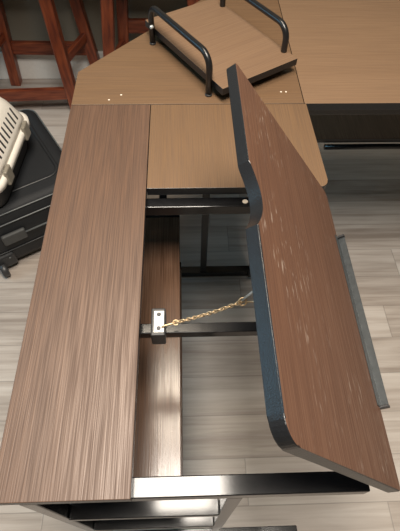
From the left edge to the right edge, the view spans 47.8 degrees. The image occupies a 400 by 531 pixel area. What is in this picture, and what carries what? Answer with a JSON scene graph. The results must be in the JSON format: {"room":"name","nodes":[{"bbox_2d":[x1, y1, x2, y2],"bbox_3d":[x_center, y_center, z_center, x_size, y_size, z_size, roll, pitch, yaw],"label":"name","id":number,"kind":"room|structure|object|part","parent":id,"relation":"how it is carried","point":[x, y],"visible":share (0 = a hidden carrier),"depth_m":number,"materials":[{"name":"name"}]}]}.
{"room":"home office","nodes":[
{"label":"home office","id":0,"kind":"room"},
{"bbox_2d":[0,0,186,50],"bbox_3d":[-0.006,-1.685,1.300,4.800,2.450,0.100,-1,56,-2],"label":"wall","id":1,"kind":"structure","parent":0,"point":[25,19],"depth_m":2.02,"materials":[{"name":"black paint"}]},
{"bbox_2d":[0,51,102,78],"bbox_3d":[-0.022,-0.990,2.224,4.600,0.140,0.016,-1,56,-2],"label":"baseboard","id":2,"kind":"structure","parent":1,"relation":"attached to","point":[30,66],"depth_m":2.20,"materials":[{"name":"white paint"}]},
{"bbox_2d":[0,79,399,530],"bbox_3d":[0.033,0.630,1.244,4.800,0.050,4.000,-1,56,-2],"label":"floor","id":3,"kind":"structure","parent":0,"point":[226,430],"depth_m":1.47,"materials":[{"name":"grey wood"}]},
{"bbox_2d":[0,109,61,276],"bbox_3d":[-0.674,-0.280,1.650,0.401,0.276,0.513,-28,61,-18],"label":"suitcase","id":4,"kind":"object","parent":3,"relation":"on","point":[24,216],"visible":0.48,"depth_m":1.51,"materials":[{"name":"black plastic"}]},
{"bbox_2d":[0,97,30,206],"bbox_3d":[-0.712,-0.380,1.379,0.300,0.279,0.374,2,56,1],"label":"pet carrier","id":5,"kind":"object","parent":4,"relation":"on","point":[15,132],"visible":1,"depth_m":1.39,"materials":[{"name":"beige plastic"}]},
{"bbox_3d":[-0.519,-0.147,1.535,0.161,0.008,0.012,-30,62,-20],"label":"zip pull cord","id":6,"kind":"part","parent":4,"relation":"part of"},
{"bbox_2d":[0,0,99,107],"bbox_3d":[-0.715,-0.997,1.895,0.521,0.676,0.300,-1,56,-2],"label":"bar stool","id":7,"kind":"object","parent":3,"relation":"on","point":[64,51],"visible":0.8,"depth_m":2.00,"materials":[{"name":"brown wood"}]},
{"bbox_3d":[-0.875,-1.075,1.976,0.047,0.622,0.047,2,56,-6],"label":"leg","id":8,"kind":"part","parent":7,"relation":"part of","materials":[{"name":"brown wood"}]},
{"bbox_3d":[-0.580,-0.898,1.862,0.047,0.620,0.047,-2,56,0],"label":"leg","id":9,"kind":"part","parent":7,"relation":"part of","materials":[{"name":"brown wood"}]},
{"bbox_3d":[-0.517,-1.073,1.981,0.047,0.624,0.047,-5,56,4],"label":"leg","id":10,"kind":"part","parent":7,"relation":"part of","materials":[{"name":"brown wood"}]},
{"bbox_2d":[100,0,199,56],"bbox_3d":[-0.182,-1.002,1.908,0.504,0.676,0.300,-1,56,-2],"label":"bar stool","id":11,"kind":"object","parent":3,"relation":"on","point":[126,25],"visible":0.2,"depth_m":1.90,"materials":[{"name":"brown wood"}]},
{"bbox_3d":[-0.375,-0.893,1.862,0.047,0.624,0.047,2,56,-7],"label":"leg","id":12,"kind":"part","parent":11,"relation":"part of","materials":[{"name":"brown wood"}]},
{"bbox_3d":[-0.339,-1.076,1.987,0.047,0.622,0.047,2,56,-5],"label":"leg","id":13,"kind":"part","parent":11,"relation":"part of","materials":[{"name":"brown wood"}]},
{"bbox_3d":[-0.010,-0.895,1.870,0.047,0.623,0.047,-4,55,3],"label":"leg","id":14,"kind":"part","parent":11,"relation":"part of","materials":[{"name":"brown wood"}]},
{"bbox_2d":[0,0,399,530],"bbox_3d":[0.350,-0.109,1.107,1.250,1.009,1.268,-1,56,-2],"label":"desk","id":15,"kind":"object","parent":3,"relation":"on","point":[92,439],"visible":0.98,"depth_m":0.71,"materials":[{"name":"brown wood"}]},
{"bbox_3d":[-0.228,0.489,0.866,0.021,0.682,0.022,-1,56,-2],"label":"leg","id":16,"kind":"part","parent":15,"relation":"part of","materials":[{"name":"black metal"}]},
{"bbox_3d":[-0.092,0.407,0.753,0.246,0.020,0.026,-1,56,-2],"label":"shelf rail","id":17,"kind":"part","parent":15,"relation":"part of","materials":[{"name":"black metal"}]},
{"bbox_3d":[-0.095,0.533,0.939,0.246,0.020,0.026,-1,56,-2],"label":"shelf rail","id":18,"kind":"part","parent":15,"relation":"part of","materials":[{"name":"black metal"}]},
{"bbox_3d":[-0.063,0.086,0.689,0.015,0.002,0.036,-1,56,-2],"label":"clamp plate","id":19,"kind":"part","parent":15,"relation":"part of","materials":[{"name":"metal"}]},
{"bbox_3d":[-0.148,-0.119,1.109,0.195,0.022,0.022,-1,56,-2],"label":"shelf rail","id":20,"kind":"part","parent":15,"relation":"part of","materials":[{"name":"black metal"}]},
{"bbox_3d":[-0.011,0.102,0.710,0.407,0.018,0.017,-1,56,-2],"label":"clamp rail","id":21,"kind":"part","parent":15,"relation":"part of","materials":[{"name":"black metal"}]},
{"bbox_3d":[0.017,-0.181,1.307,0.021,0.709,0.022,-1,56,-2],"label":"leg","id":22,"kind":"part","parent":15,"relation":"part of","materials":[{"name":"black metal"}]},
{"bbox_3d":[0.011,0.068,0.653,0.099,0.076,0.006,2,56,0],"label":"chain","id":23,"kind":"part","parent":15,"relation":"part of","materials":[{"name":"gold metal"}]},
{"bbox_2d":[145,0,296,96],"bbox_3d":[0.035,-0.530,1.034,0.225,0.099,0.325,-29,61,-19],"label":"monitor stand","id":24,"kind":"object","parent":15,"relation":"on","point":[210,37],"visible":1,"depth_m":1.03,"materials":[{"name":"brown wood"}]},
{"bbox_3d":[-0.047,-0.484,0.998,0.014,0.095,0.254,-29,61,-19],"label":"tubular handle","id":25,"kind":"part","parent":24,"relation":"part of","materials":[{"name":"black metal"}]},
{"bbox_3d":[0.123,-0.577,1.064,0.014,0.095,0.254,-29,61,-19],"label":"tubular handle","id":26,"kind":"part","parent":24,"relation":"part of","materials":[{"name":"black metal"}]},
{"bbox_3d":[0.040,0.484,0.874,0.021,0.682,0.022,-1,56,-2],"label":"leg","id":27,"kind":"part","parent":15,"relation":"part of","materials":[{"name":"black metal"}]},
{"bbox_3d":[0.140,0.004,0.578,0.198,0.266,0.491,-1,56,-2],"label":"tilting panel","id":28,"kind":"part","parent":15,"relation":"part of","materials":[{"name":"brown wood"}]},
{"bbox_2d":[310,114,399,142],"bbox_3d":[0.557,-0.487,1.505,0.739,0.015,0.208,-1,56,-2],"label":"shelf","id":29,"kind":"object","parent":15,"relation":"attached to","point":[372,127],"depth_m":1.47,"materials":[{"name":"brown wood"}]}
]}

